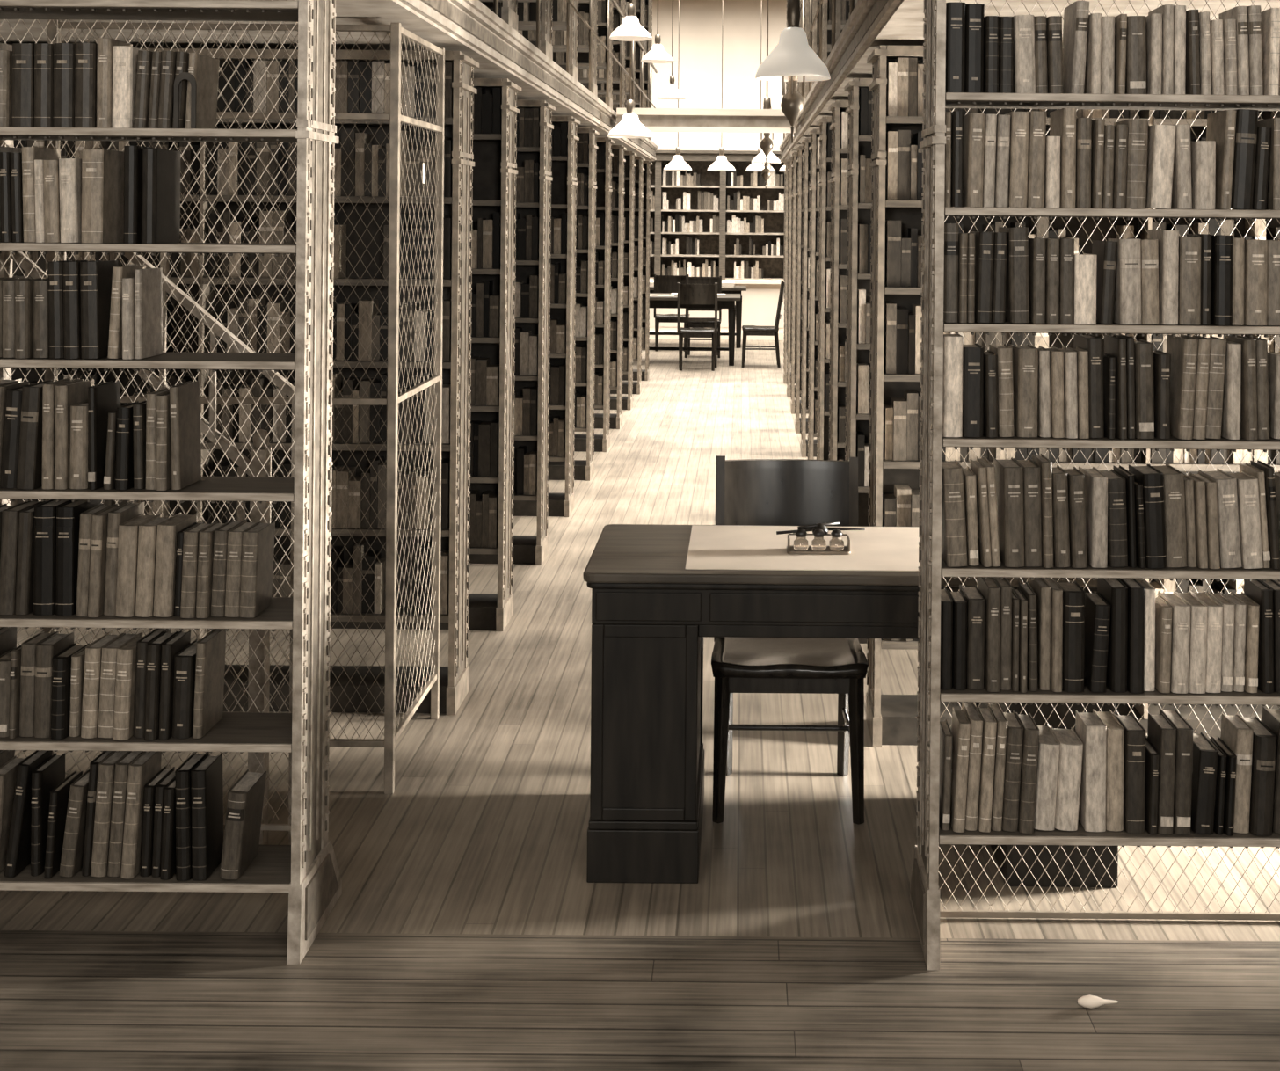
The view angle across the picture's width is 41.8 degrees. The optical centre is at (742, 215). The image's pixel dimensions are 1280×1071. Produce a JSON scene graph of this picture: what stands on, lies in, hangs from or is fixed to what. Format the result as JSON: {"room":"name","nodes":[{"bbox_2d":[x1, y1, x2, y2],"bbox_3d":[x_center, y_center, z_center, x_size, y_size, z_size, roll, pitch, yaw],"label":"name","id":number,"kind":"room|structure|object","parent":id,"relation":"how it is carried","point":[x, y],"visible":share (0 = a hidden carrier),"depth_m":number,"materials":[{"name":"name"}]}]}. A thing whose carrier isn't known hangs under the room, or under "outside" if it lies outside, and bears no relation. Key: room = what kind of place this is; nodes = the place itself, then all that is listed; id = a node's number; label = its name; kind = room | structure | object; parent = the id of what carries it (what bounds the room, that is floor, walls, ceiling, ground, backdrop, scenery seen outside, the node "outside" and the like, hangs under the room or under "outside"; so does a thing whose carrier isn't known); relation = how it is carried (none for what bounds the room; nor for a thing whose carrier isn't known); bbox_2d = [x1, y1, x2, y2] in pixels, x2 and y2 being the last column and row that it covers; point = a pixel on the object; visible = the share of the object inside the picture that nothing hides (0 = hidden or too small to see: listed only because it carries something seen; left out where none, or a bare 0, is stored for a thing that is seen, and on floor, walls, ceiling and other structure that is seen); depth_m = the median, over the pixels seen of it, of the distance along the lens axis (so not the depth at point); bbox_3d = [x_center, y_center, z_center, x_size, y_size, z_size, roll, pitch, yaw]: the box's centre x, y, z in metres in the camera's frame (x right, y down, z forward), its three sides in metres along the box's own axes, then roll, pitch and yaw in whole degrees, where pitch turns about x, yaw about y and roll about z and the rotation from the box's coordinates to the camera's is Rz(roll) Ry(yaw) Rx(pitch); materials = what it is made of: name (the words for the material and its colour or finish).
{"room":"library","nodes":[
{"label":"library","id":0,"kind":"room"},
{"bbox_2d":[0,0,657,160],"bbox_3d":[-2.345,-0.648,10.575,2.939,0.155,13.250,1,0,0],"label":"deck","id":1,"kind":"object","parent":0,"point":[469,27],"visible":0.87,"depth_m":5.50,"materials":[{"name":"wood"}]},
{"bbox_2d":[488,0,518,31],"bbox_3d":[-2.180,-1.824,6.695,2.568,2.170,0.306,1,0,0],"label":"stack","id":2,"kind":"object","parent":1,"relation":"on","point":[508,12],"visible":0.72,"depth_m":6.61,"materials":[{"name":"paint"}]},
{"bbox_2d":[479,0,552,60],"bbox_3d":[-2.180,-1.824,7.935,2.568,2.170,0.306,1,0,0],"label":"stack","id":3,"kind":"object","parent":1,"relation":"on","point":[546,47],"visible":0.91,"depth_m":7.89,"materials":[{"name":"paint"}]},
{"bbox_2d":[480,0,578,79],"bbox_3d":[-2.180,-1.824,9.175,2.568,2.170,0.306,1,0,0],"label":"stack","id":4,"kind":"object","parent":1,"relation":"on","point":[526,11],"visible":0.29,"depth_m":9.07,"materials":[{"name":"paint"}]},
{"bbox_2d":[498,0,567,21],"bbox_3d":[-2.192,-1.968,9.175,2.499,1.813,0.231,0,0,0],"label":"books","id":5,"kind":"object","parent":4,"relation":"on","point":[526,11],"depth_m":9.07,"materials":[{"name":"fabric"}]},
{"bbox_2d":[517,0,597,96],"bbox_3d":[-2.180,-1.824,10.415,2.568,2.170,0.306,1,0,0],"label":"stack","id":6,"kind":"object","parent":1,"relation":"on","point":[558,37],"visible":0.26,"depth_m":10.31,"materials":[{"name":"paint"}]},
{"bbox_2d":[517,11,589,44],"bbox_3d":[-2.187,-1.968,10.415,2.487,1.813,0.231,0,0,0],"label":"books","id":7,"kind":"object","parent":6,"relation":"on","point":[558,37],"depth_m":10.31,"materials":[{"name":"fabric"}]},
{"bbox_2d":[493,0,657,139],"bbox_3d":[-0.887,-1.097,11.550,0.022,0.764,11.100,1,0,0],"label":"handrail","id":8,"kind":"object","parent":1,"relation":"on","point":[495,2],"visible":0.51,"depth_m":10.97,"materials":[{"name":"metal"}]},
{"bbox_2d":[552,0,613,109],"bbox_3d":[-2.180,-1.824,11.655,2.568,2.170,0.306,1,0,0],"label":"stack","id":9,"kind":"object","parent":1,"relation":"on","point":[559,58],"visible":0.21,"depth_m":11.54,"materials":[{"name":"paint"}]},
{"bbox_2d":[552,0,606,63],"bbox_3d":[-2.192,-1.968,11.655,2.499,1.813,0.231,0,0,0],"label":"books","id":10,"kind":"object","parent":9,"relation":"on","point":[558,57],"depth_m":11.54,"materials":[{"name":"fabric"}]},
{"bbox_2d":[577,0,625,111],"bbox_3d":[-2.180,-1.824,12.895,2.568,2.170,0.306,1,0,0],"label":"stack","id":11,"kind":"object","parent":1,"relation":"on","point":[583,74],"visible":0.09,"depth_m":12.79,"materials":[{"name":"paint"}]},
{"bbox_2d":[578,0,620,78],"bbox_3d":[-2.187,-1.968,12.895,2.487,1.813,0.231,0,0,0],"label":"books","id":12,"kind":"object","parent":11,"relation":"on","point":[616,44],"depth_m":12.79,"materials":[{"name":"fabric"}]},
{"bbox_2d":[596,0,636,108],"bbox_3d":[-2.180,-1.824,14.135,2.568,2.170,0.306,1,0,0],"label":"stack","id":13,"kind":"object","parent":1,"relation":"on","point":[601,87],"visible":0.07,"depth_m":14.03,"materials":[{"name":"paint"}]},
{"bbox_2d":[597,0,645,108],"bbox_3d":[-2.180,-1.824,15.375,2.568,2.170,0.306,1,0,0],"label":"stack","id":14,"kind":"object","parent":1,"relation":"on","point":[640,8],"visible":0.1,"depth_m":15.27,"materials":[{"name":"paint"}]},
{"bbox_2d":[612,0,652,140],"bbox_3d":[-2.180,-1.824,16.615,2.568,2.170,0.306,1,0,0],"label":"stack","id":15,"kind":"object","parent":1,"relation":"on","point":[648,10],"visible":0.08,"depth_m":16.51,"materials":[{"name":"paint"}]},
{"bbox_2d":[612,5,647,109],"bbox_3d":[-2.192,-1.968,16.614,2.499,1.813,0.231,0,0,0],"label":"books","id":16,"kind":"object","parent":15,"relation":"on","point":[614,106],"depth_m":16.51,"materials":[{"name":"paper"}]},
{"bbox_2d":[616,108,795,132],"bbox_3d":[-0.249,-0.642,11.518,1.210,0.160,0.465,1,0,0],"label":"bridge","id":17,"kind":"object","parent":1,"relation":"attached to","point":[655,120],"visible":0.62,"depth_m":11.29,"materials":[{"name":"white paint"}]},
{"bbox_2d":[0,338,1279,1070],"bbox_3d":[-0.265,1.688,9.700,7.300,0.100,25.800,1,0,0],"label":"floor","id":18,"kind":"structure","parent":0,"point":[466,930],"depth_m":3.86,"materials":[{"name":"beige wood"}]},
{"bbox_2d":[0,139,295,844],"bbox_3d":[-1.526,0.677,4.300,0.820,1.900,0.050,1,0,0],"label":"stair railing","id":19,"kind":"object","parent":18,"relation":"on","point":[263,454],"visible":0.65,"depth_m":4.29,"materials":[{"name":"metal"}]},
{"bbox_2d":[0,0,341,964],"bbox_3d":[-1.629,0.176,3.826,1.381,2.900,0.388,1,0,0],"label":"bookcase","id":20,"kind":"object","parent":18,"relation":"on","point":[307,869],"visible":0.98,"depth_m":3.69,"materials":[{"name":"brown metal"}]},
{"bbox_2d":[0,37,275,880],"bbox_3d":[-1.671,0.531,3.762,1.207,1.854,0.189,1,0,0],"label":"books","id":21,"kind":"object","parent":20,"relation":"in","point":[127,815],"visible":0.99,"depth_m":3.69,"materials":[{"name":"fabric"}]},
{"bbox_2d":[173,72,196,128],"bbox_3d":[-1.222,-0.252,3.661,0.048,0.123,0.006,1,0,0],"label":"bookend","id":22,"kind":"object","parent":20,"relation":"in","point":[181,76],"visible":1,"depth_m":3.66,"materials":[{"name":"metal"}]},
{"bbox_2d":[42,19,444,793],"bbox_3d":[-1.473,0.540,5.069,0.992,2.175,0.726,1,0,0],"label":"wire cage","id":23,"kind":"object","parent":18,"relation":"on","point":[392,732],"visible":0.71,"depth_m":4.72,"materials":[{"name":"paint"}]},
{"bbox_2d":[10,48,479,714],"bbox_3d":[-2.201,0.536,5.595,2.568,2.170,0.306,1,0,0],"label":"stack","id":24,"kind":"object","parent":18,"relation":"on","point":[459,72],"visible":0.48,"depth_m":5.49,"materials":[{"name":"paint"}]},
{"bbox_2d":[330,78,521,631],"bbox_3d":[-2.201,0.536,6.695,2.568,2.170,0.306,1,0,0],"label":"stack","id":25,"kind":"object","parent":18,"relation":"on","point":[493,236],"visible":0.2,"depth_m":6.59,"materials":[{"name":"paint"}]},
{"bbox_2d":[468,87,501,547],"bbox_3d":[-2.207,0.392,6.694,2.487,1.813,0.231,0,0,0],"label":"books","id":26,"kind":"object","parent":25,"relation":"on","point":[485,483],"depth_m":6.59,"materials":[{"name":"paper"}]},
{"bbox_2d":[504,320,510,376],"bbox_3d":[-0.917,0.522,6.521,0.025,0.220,0.003,1,0,0],"label":"paper tag","id":27,"kind":"object","parent":25,"relation":"attached to","point":[506,344],"visible":1,"depth_m":6.52,"materials":[{"name":"beige paper"}]},
{"bbox_2d":[468,100,555,565],"bbox_3d":[-2.201,0.536,7.935,2.568,2.170,0.306,1,0,0],"label":"stack","id":28,"kind":"object","parent":18,"relation":"on","point":[531,402],"visible":0.2,"depth_m":7.83,"materials":[{"name":"paint"}]},
{"bbox_2d":[513,108,540,494],"bbox_3d":[-2.213,0.392,7.934,2.499,1.813,0.231,0,0,0],"label":"books","id":29,"kind":"object","parent":28,"relation":"on","point":[527,450],"depth_m":7.83,"materials":[{"name":"paper"}]},
{"bbox_2d":[512,116,580,516],"bbox_3d":[-2.201,0.536,9.175,2.568,2.170,0.306,1,0,0],"label":"stack","id":30,"kind":"object","parent":18,"relation":"on","point":[563,182],"visible":0.14,"depth_m":9.07,"materials":[{"name":"paint"}]},
{"bbox_2d":[548,122,567,457],"bbox_3d":[-2.207,0.392,9.175,2.487,1.813,0.231,0,0,0],"label":"books","id":31,"kind":"object","parent":30,"relation":"on","point":[558,324],"depth_m":9.07,"materials":[{"name":"paper"}]},
{"bbox_2d":[547,127,599,480],"bbox_3d":[-2.201,0.536,10.415,2.568,2.170,0.306,1,0,0],"label":"stack","id":32,"kind":"object","parent":18,"relation":"on","point":[586,149],"visible":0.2,"depth_m":10.31,"materials":[{"name":"paint"}]},
{"bbox_2d":[574,133,589,427],"bbox_3d":[-2.213,0.392,10.415,2.499,1.813,0.231,0,0,0],"label":"books","id":33,"kind":"object","parent":32,"relation":"on","point":[581,394],"depth_m":10.31,"materials":[{"name":"paper"}]},
{"bbox_2d":[574,137,614,451],"bbox_3d":[-2.201,0.536,11.655,2.568,2.170,0.306,1,0,0],"label":"stack","id":34,"kind":"object","parent":18,"relation":"on","point":[603,219],"visible":0.16,"depth_m":11.55,"materials":[{"name":"paint"}]},
{"bbox_2d":[594,142,605,405],"bbox_3d":[-2.207,0.392,11.655,2.487,1.813,0.231,0,0,0],"label":"books","id":35,"kind":"object","parent":34,"relation":"on","point":[600,367],"depth_m":11.55,"materials":[{"name":"paper"}]},
{"bbox_2d":[593,145,626,429],"bbox_3d":[-2.201,0.536,12.895,2.568,2.170,0.306,1,0,0],"label":"stack","id":36,"kind":"object","parent":18,"relation":"on","point":[617,229],"visible":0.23,"depth_m":12.79,"materials":[{"name":"paint"}]},
{"bbox_2d":[609,149,618,386],"bbox_3d":[-2.213,0.392,12.895,2.499,1.813,0.231,0,0,0],"label":"books","id":37,"kind":"object","parent":36,"relation":"on","point":[614,381],"depth_m":12.79,"materials":[{"name":"paper"}]},
{"bbox_2d":[594,151,636,410],"bbox_3d":[-2.201,0.536,14.135,2.568,2.170,0.306,1,0,0],"label":"stack","id":38,"kind":"object","parent":18,"relation":"on","point":[629,164],"visible":0.19,"depth_m":14.03,"materials":[{"name":"paint"}]},
{"bbox_2d":[622,155,629,370],"bbox_3d":[-2.207,0.392,14.134,2.487,1.813,0.231,0,0,0],"label":"books","id":39,"kind":"object","parent":38,"relation":"on","point":[626,250],"depth_m":14.03,"materials":[{"name":"paper"}]},
{"bbox_2d":[609,156,645,394],"bbox_3d":[-2.201,0.536,15.375,2.568,2.170,0.306,1,0,0],"label":"stack","id":40,"kind":"object","parent":18,"relation":"on","point":[639,169],"visible":0.18,"depth_m":15.27,"materials":[{"name":"paint"}]},
{"bbox_2d":[632,160,639,358],"bbox_3d":[-2.213,0.392,15.374,2.499,1.813,0.231,0,0,0],"label":"books","id":41,"kind":"object","parent":40,"relation":"on","point":[636,329],"depth_m":15.26,"materials":[{"name":"paper"}]},
{"bbox_2d":[622,160,652,380],"bbox_3d":[-2.201,0.536,16.615,2.568,2.170,0.306,1,0,0],"label":"stack","id":42,"kind":"object","parent":18,"relation":"on","point":[646,219],"visible":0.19,"depth_m":16.50,"materials":[{"name":"paint"}]},
{"bbox_2d":[641,164,647,348],"bbox_3d":[-2.207,0.392,16.614,2.487,1.813,0.231,0,0,0],"label":"books","id":43,"kind":"object","parent":42,"relation":"on","point":[644,214],"depth_m":16.51,"materials":[{"name":"paper"}]},
{"bbox_2d":[654,274,690,351],"bbox_3d":[-0.860,1.168,20.211,0.426,0.931,0.478,1,0,0],"label":"chair","id":44,"kind":"object","parent":18,"relation":"on","point":[667,284],"visible":0.6,"depth_m":20.01,"materials":[{"name":"brown wood"}]},
{"bbox_2d":[648,292,740,365],"bbox_3d":[-0.971,1.259,18.600,1.880,0.745,0.900,1,0,0],"label":"table","id":45,"kind":"object","parent":18,"relation":"on","point":[727,301],"visible":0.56,"depth_m":18.21,"materials":[{"name":"brown wood"}]},
{"bbox_2d":[649,292,725,296],"bbox_3d":[-0.628,0.886,18.650,0.860,0.006,0.600,1,0,0],"label":"papers","id":46,"kind":"object","parent":45,"relation":"on","point":[672,294],"visible":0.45,"depth_m":18.48,"materials":[{"name":"white paper"}]},
{"bbox_2d":[676,282,718,370],"bbox_3d":[-0.480,1.171,17.761,0.426,0.931,0.478,1,0,0],"label":"chair","id":47,"kind":"object","parent":18,"relation":"on","point":[687,294],"visible":1,"depth_m":17.58,"materials":[{"name":"brown wood"}]},
{"bbox_2d":[648,285,746,348],"bbox_3d":[-1.036,1.258,20.950,2.150,0.745,0.700,1,0,0],"label":"table","id":48,"kind":"object","parent":18,"relation":"on","point":[737,289],"visible":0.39,"depth_m":20.66,"materials":[{"name":"brown wood"}]},
{"bbox_2d":[649,281,734,287],"bbox_3d":[-0.657,0.862,20.925,1.100,0.054,0.350,1,0,0],"label":"papers","id":49,"kind":"object","parent":48,"relation":"on","point":[724,284],"visible":0.18,"depth_m":20.80,"materials":[{"name":"white paper"}]},
{"bbox_2d":[683,275,721,357],"bbox_3d":[-0.460,1.172,19.389,0.426,0.931,0.478,1,0,0],"label":"chair","id":50,"kind":"object","parent":18,"relation":"on","point":[688,280],"visible":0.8,"depth_m":19.52,"materials":[{"name":"brown wood"}]},
{"bbox_2d":[648,149,785,340],"bbox_3d":[-0.153,0.389,22.300,6.140,2.500,0.560,1,0,0],"label":"bookcase","id":51,"kind":"object","parent":18,"relation":"on","point":[728,225],"visible":0.33,"depth_m":22.27,"materials":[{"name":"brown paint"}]},
{"bbox_2d":[649,167,784,278],"bbox_3d":[-0.270,0.097,22.355,5.042,1.480,0.190,0,0,0],"label":"books","id":52,"kind":"object","parent":51,"relation":"on","point":[707,201],"depth_m":22.26,"materials":[{"name":"paper"}]},
{"bbox_2d":[741,280,784,367],"bbox_3d":[0.229,1.178,18.200,0.478,0.931,0.426,1,0,0],"label":"chair","id":53,"kind":"object","parent":18,"relation":"on","point":[747,330],"visible":0.95,"depth_m":18.01,"materials":[{"name":"brown wood"}]},
{"bbox_2d":[783,161,795,383],"bbox_3d":[1.681,0.570,16.455,2.568,2.170,0.306,1,0,0],"label":"stack","id":54,"kind":"object","parent":18,"relation":"on","point":[786,256],"visible":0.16,"depth_m":16.32,"materials":[{"name":"paint"}]},
{"bbox_2d":[711,455,868,824],"bbox_3d":[0.127,1.177,4.739,0.426,0.931,0.478,1,0,0],"label":"desk chair","id":55,"kind":"object","parent":18,"relation":"on","point":[749,491],"visible":0.84,"depth_m":4.76,"materials":[{"name":"brown wood"}]},
{"bbox_2d":[786,157,801,397],"bbox_3d":[1.681,0.570,15.215,2.568,2.170,0.306,1,0,0],"label":"stack","id":56,"kind":"object","parent":18,"relation":"on","point":[789,160],"visible":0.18,"depth_m":15.08,"materials":[{"name":"paint"}]},
{"bbox_2d":[790,152,807,414],"bbox_3d":[1.681,0.570,13.975,2.568,2.170,0.306,1,0,0],"label":"stack","id":57,"kind":"object","parent":18,"relation":"on","point":[794,155],"visible":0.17,"depth_m":13.84,"materials":[{"name":"paint"}]},
{"bbox_2d":[795,157,798,341],"bbox_3d":[1.695,0.426,13.975,2.497,1.813,0.231,0,0,0],"label":"books","id":58,"kind":"object","parent":57,"relation":"on","point":[796,164],"depth_m":13.96,"materials":[{"name":"paper"}]},
{"bbox_2d":[794,145,808,433],"bbox_3d":[1.681,0.570,12.735,2.568,2.170,0.306,1,0,0],"label":"stack","id":59,"kind":"object","parent":18,"relation":"on","point":[800,149],"visible":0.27,"depth_m":12.61,"materials":[{"name":"paint"}]},
{"bbox_2d":[800,152,803,388],"bbox_3d":[1.691,0.426,12.735,2.489,1.813,0.231,0,0,0],"label":"books","id":60,"kind":"object","parent":59,"relation":"on","point":[801,153],"depth_m":12.63,"materials":[{"name":"paper"}]},
{"bbox_2d":[800,138,817,457],"bbox_3d":[1.681,0.570,11.495,2.568,2.170,0.306,1,0,0],"label":"stack","id":61,"kind":"object","parent":18,"relation":"on","point":[806,171],"visible":0.15,"depth_m":11.37,"materials":[{"name":"paint"}]},
{"bbox_2d":[807,143,811,368],"bbox_3d":[1.695,0.426,11.495,2.497,1.813,0.231,0,0,0],"label":"books","id":62,"kind":"object","parent":61,"relation":"on","point":[808,144],"depth_m":11.39,"materials":[{"name":"paper"}]},
{"bbox_2d":[807,128,820,459],"bbox_3d":[1.681,0.570,10.255,2.568,2.170,0.306,1,0,0],"label":"stack","id":63,"kind":"object","parent":18,"relation":"on","point":[814,195],"visible":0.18,"depth_m":10.14,"materials":[{"name":"paint"}]},
{"bbox_2d":[814,137,820,432],"bbox_3d":[1.691,0.426,10.255,2.489,1.813,0.231,0,0,0],"label":"books","id":64,"kind":"object","parent":63,"relation":"on","point":[817,144],"depth_m":10.15,"materials":[{"name":"paper"}]},
{"bbox_2d":[816,116,832,459],"bbox_3d":[1.681,0.570,9.015,2.568,2.170,0.306,1,0,0],"label":"stack","id":65,"kind":"object","parent":18,"relation":"on","point":[825,139],"visible":0.16,"depth_m":8.90,"materials":[{"name":"paint"}]},
{"bbox_2d":[824,123,832,410],"bbox_3d":[1.695,0.426,9.014,2.497,1.813,0.231,0,0,0],"label":"books","id":66,"kind":"object","parent":65,"relation":"on","point":[828,134],"depth_m":8.90,"materials":[{"name":"paper"}]},
{"bbox_2d":[828,100,849,460],"bbox_3d":[1.681,0.570,7.775,2.568,2.170,0.306,1,0,0],"label":"stack","id":67,"kind":"object","parent":18,"relation":"on","point":[839,127],"visible":0.14,"depth_m":7.66,"materials":[{"name":"paint"}]},
{"bbox_2d":[837,111,849,460],"bbox_3d":[1.691,0.426,7.775,2.489,1.813,0.231,0,0,0],"label":"books","id":68,"kind":"object","parent":67,"relation":"on","point":[843,119],"depth_m":7.66,"materials":[{"name":"paper"}]},
{"bbox_2d":[582,523,1118,887],"bbox_3d":[0.272,1.261,4.410,1.335,0.762,0.660,1,0,0],"label":"writing desk","id":69,"kind":"object","parent":18,"relation":"on","point":[651,615],"visible":0.55,"depth_m":4.11,"materials":[{"name":"brown wood"}]},
{"bbox_2d":[685,524,919,571],"bbox_3d":[0.275,0.879,4.425,0.835,0.002,0.580,1,0,0],"label":"desk blotter","id":70,"kind":"object","parent":69,"relation":"on","point":[874,549],"visible":0.52,"depth_m":4.37,"materials":[{"name":"paper"}]},
{"bbox_2d":[776,521,865,554],"bbox_3d":[0.203,0.839,4.360,0.232,0.076,0.077,1,0,0],"label":"inkstand","id":71,"kind":"object","parent":70,"relation":"on","point":[801,545],"visible":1,"depth_m":4.33,"materials":[{"name":"clear glass"}]},
{"bbox_2d":[843,78,872,643],"bbox_3d":[1.681,0.570,6.535,2.568,2.170,0.306,1,0,0],"label":"stack","id":72,"kind":"object","parent":18,"relation":"on","point":[859,110],"visible":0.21,"depth_m":6.42,"materials":[{"name":"paint"}]},
{"bbox_2d":[856,87,872,486],"bbox_3d":[1.695,0.426,6.535,2.497,1.813,0.231,0,0,0],"label":"books","id":73,"kind":"object","parent":72,"relation":"on","point":[864,97],"depth_m":6.43,"materials":[{"name":"paper"}]},
{"bbox_2d":[865,45,1279,747],"bbox_3d":[1.681,0.570,5.305,2.568,2.170,0.306,1,0,0],"label":"stack","id":74,"kind":"object","parent":18,"relation":"on","point":[897,88],"visible":0.32,"depth_m":5.20,"materials":[{"name":"paint"}]},
{"bbox_2d":[909,0,1279,969],"bbox_3d":[1.233,0.201,3.826,1.666,2.900,0.388,1,0,0],"label":"bookcase","id":75,"kind":"object","parent":18,"relation":"on","point":[925,898],"visible":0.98,"depth_m":3.66,"materials":[{"name":"brown metal"}]},
{"bbox_2d":[938,0,1279,836],"bbox_3d":[1.226,0.447,3.760,1.569,1.834,0.187,1,0,0],"label":"books","id":76,"kind":"object","parent":75,"relation":"in","point":[999,769],"visible":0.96,"depth_m":3.68,"materials":[{"name":"paper"}]},
{"bbox_2d":[1077,994,1118,1008],"bbox_3d":[0.738,1.633,3.470,0.085,0.026,0.026,1,0,0],"label":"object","id":77,"kind":"object","parent":18,"relation":"on","point":[1090,1001],"visible":1,"depth_m":3.46,"materials":[{"name":"white paint"}]},
{"bbox_2d":[650,0,786,151],"bbox_3d":[-0.242,-0.862,22.650,7.300,5.000,0.100,1,0,0],"label":"wall","id":78,"kind":"structure","parent":0,"point":[701,29],"depth_m":22.60,"materials":[{"name":"paint"}]},
{"bbox_2d":[786,533,850,554],"bbox_3d":[0.198,0.856,4.360,0.165,0.041,0.077,0,0,0],"label":"ink bottle","id":79,"kind":"object","parent":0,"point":[801,545],"depth_m":4.33,"materials":[{"name":"clear glass"}]},
{"bbox_2d":[779,0,1279,162],"bbox_3d":[1.851,-0.611,10.575,2.949,0.155,13.250,1,0,0],"label":"deck","id":80,"kind":"object","parent":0,"point":[872,24],"visible":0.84,"depth_m":5.08,"materials":[{"name":"wood"}]},
{"bbox_2d":[798,5,805,94],"bbox_3d":[1.702,-1.790,12.735,2.568,2.170,0.306,1,0,0],"label":"stack","id":81,"kind":"object","parent":80,"relation":"on","point":[801,11],"visible":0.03,"depth_m":12.60,"materials":[{"name":"paint"}]},
{"bbox_2d":[804,0,830,100],"bbox_3d":[1.702,-1.790,11.495,2.568,2.170,0.306,1,0,0],"label":"stack","id":82,"kind":"object","parent":80,"relation":"on","point":[807,2],"visible":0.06,"depth_m":11.36,"materials":[{"name":"paint"}]},
{"bbox_2d":[783,0,854,138],"bbox_3d":[0.397,-1.086,11.550,0.022,0.764,11.100,1,0,0],"label":"handrail","id":83,"kind":"object","parent":80,"relation":"on","point":[802,2],"visible":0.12,"depth_m":8.49,"materials":[{"name":"gold metal"}]},
{"bbox_2d":[811,0,842,87],"bbox_3d":[1.702,-1.790,10.255,2.568,2.170,0.306,1,0,0],"label":"stack","id":84,"kind":"object","parent":80,"relation":"on","point":[815,3],"visible":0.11,"depth_m":10.14,"materials":[{"name":"paint"}]},
{"bbox_2d":[821,0,850,63],"bbox_3d":[1.702,-1.790,9.015,2.568,2.170,0.306,1,0,0],"label":"stack","id":85,"kind":"object","parent":80,"relation":"on","point":[826,6],"visible":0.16,"depth_m":8.90,"materials":[{"name":"paint"}]},
{"bbox_2d":[828,0,850,20],"bbox_3d":[1.711,-1.934,9.015,2.489,1.813,0.231,0,0,0],"label":"books","id":86,"kind":"object","parent":85,"relation":"on","point":[845,8],"depth_m":8.91,"materials":[{"name":"fabric"}]},
{"bbox_2d":[835,0,849,43],"bbox_3d":[1.702,-1.790,7.775,2.568,2.170,0.306,1,0,0],"label":"stack","id":87,"kind":"object","parent":80,"relation":"on","point":[838,2],"visible":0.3,"depth_m":7.64,"materials":[{"name":"paint"}]},
{"bbox_3d":[-0.220,-3.412,9.700,7.300,0.100,25.800,1,0,0],"label":"ceiling","id":88,"kind":"structure","parent":0,"visible":0},
{"bbox_2d":[607,41,653,138],"bbox_3d":[-0.703,-1.930,10.600,0.290,2.869,0.290,1,0,0],"label":"hanging lamp","id":89,"kind":"object","parent":88,"relation":"hanging from","point":[629,127],"visible":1,"depth_m":10.54,"materials":[{"name":"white glass"}]},
{"bbox_2d":[609,0,652,41],"bbox_3d":[-0.641,-2.194,9.700,0.250,2.339,0.250,1,0,0],"label":"hanging lamp","id":90,"kind":"object","parent":88,"relation":"hanging from","point":[630,29],"visible":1,"depth_m":9.65,"materials":[{"name":"white glass"}]},
{"bbox_2d":[640,0,674,63],"bbox_3d":[-0.660,-2.284,13.100,0.260,2.159,0.260,1,0,0],"label":"hanging lamp","id":91,"kind":"object","parent":88,"relation":"hanging from","point":[657,54],"visible":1,"depth_m":13.05,"materials":[{"name":"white glass"}]},
{"bbox_2d":[658,0,685,99],"bbox_3d":[-0.660,-2.235,15.800,0.260,2.259,0.260,1,0,0],"label":"hanging lamp","id":92,"kind":"object","parent":88,"relation":"hanging from","point":[672,91],"visible":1,"depth_m":15.76,"materials":[{"name":"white glass"}]},
{"bbox_2d":[663,0,691,170],"bbox_3d":[-0.763,-1.950,19.900,0.340,2.829,0.340,1,0,0],"label":"hanging lamp","id":93,"kind":"object","parent":88,"relation":"hanging from","point":[677,163],"visible":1,"depth_m":19.85,"materials":[{"name":"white glass"}]},
{"bbox_2d":[706,0,735,171],"bbox_3d":[-0.243,-1.946,19.900,0.340,2.829,0.340,1,0,0],"label":"hanging lamp","id":94,"kind":"object","parent":88,"relation":"hanging from","point":[721,163],"visible":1,"depth_m":19.85,"materials":[{"name":"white glass"}]},
{"bbox_2d":[745,0,774,171],"bbox_3d":[0.217,-1.942,19.900,0.340,2.829,0.340,1,0,0],"label":"hanging lamp","id":95,"kind":"object","parent":88,"relation":"hanging from","point":[752,167],"visible":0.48,"depth_m":19.87,"materials":[{"name":"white glass"}]},
{"bbox_2d":[751,6,780,188],"bbox_3d":[0.216,-1.796,14.600,0.260,3.120,0.260,1,0,0],"label":"hanging lamp","id":96,"kind":"object","parent":88,"relation":"hanging from","point":[760,158],"visible":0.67,"depth_m":14.56,"materials":[{"name":"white glass"}]},
{"bbox_2d":[760,0,773,166],"bbox_3d":[0.186,-1.859,12.200,0.300,2.995,0.300,1,0,0],"label":"hanging lamp","id":97,"kind":"object","parent":88,"relation":"hanging from","point":[767,144],"visible":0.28,"depth_m":12.18,"materials":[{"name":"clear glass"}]},
{"bbox_2d":[755,0,830,143],"bbox_3d":[0.221,-1.829,7.000,0.316,3.053,0.316,1,0,0],"label":"hanging lamp","id":98,"kind":"object","parent":88,"relation":"hanging from","point":[793,61],"visible":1,"depth_m":6.95,"materials":[{"name":"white glass"}]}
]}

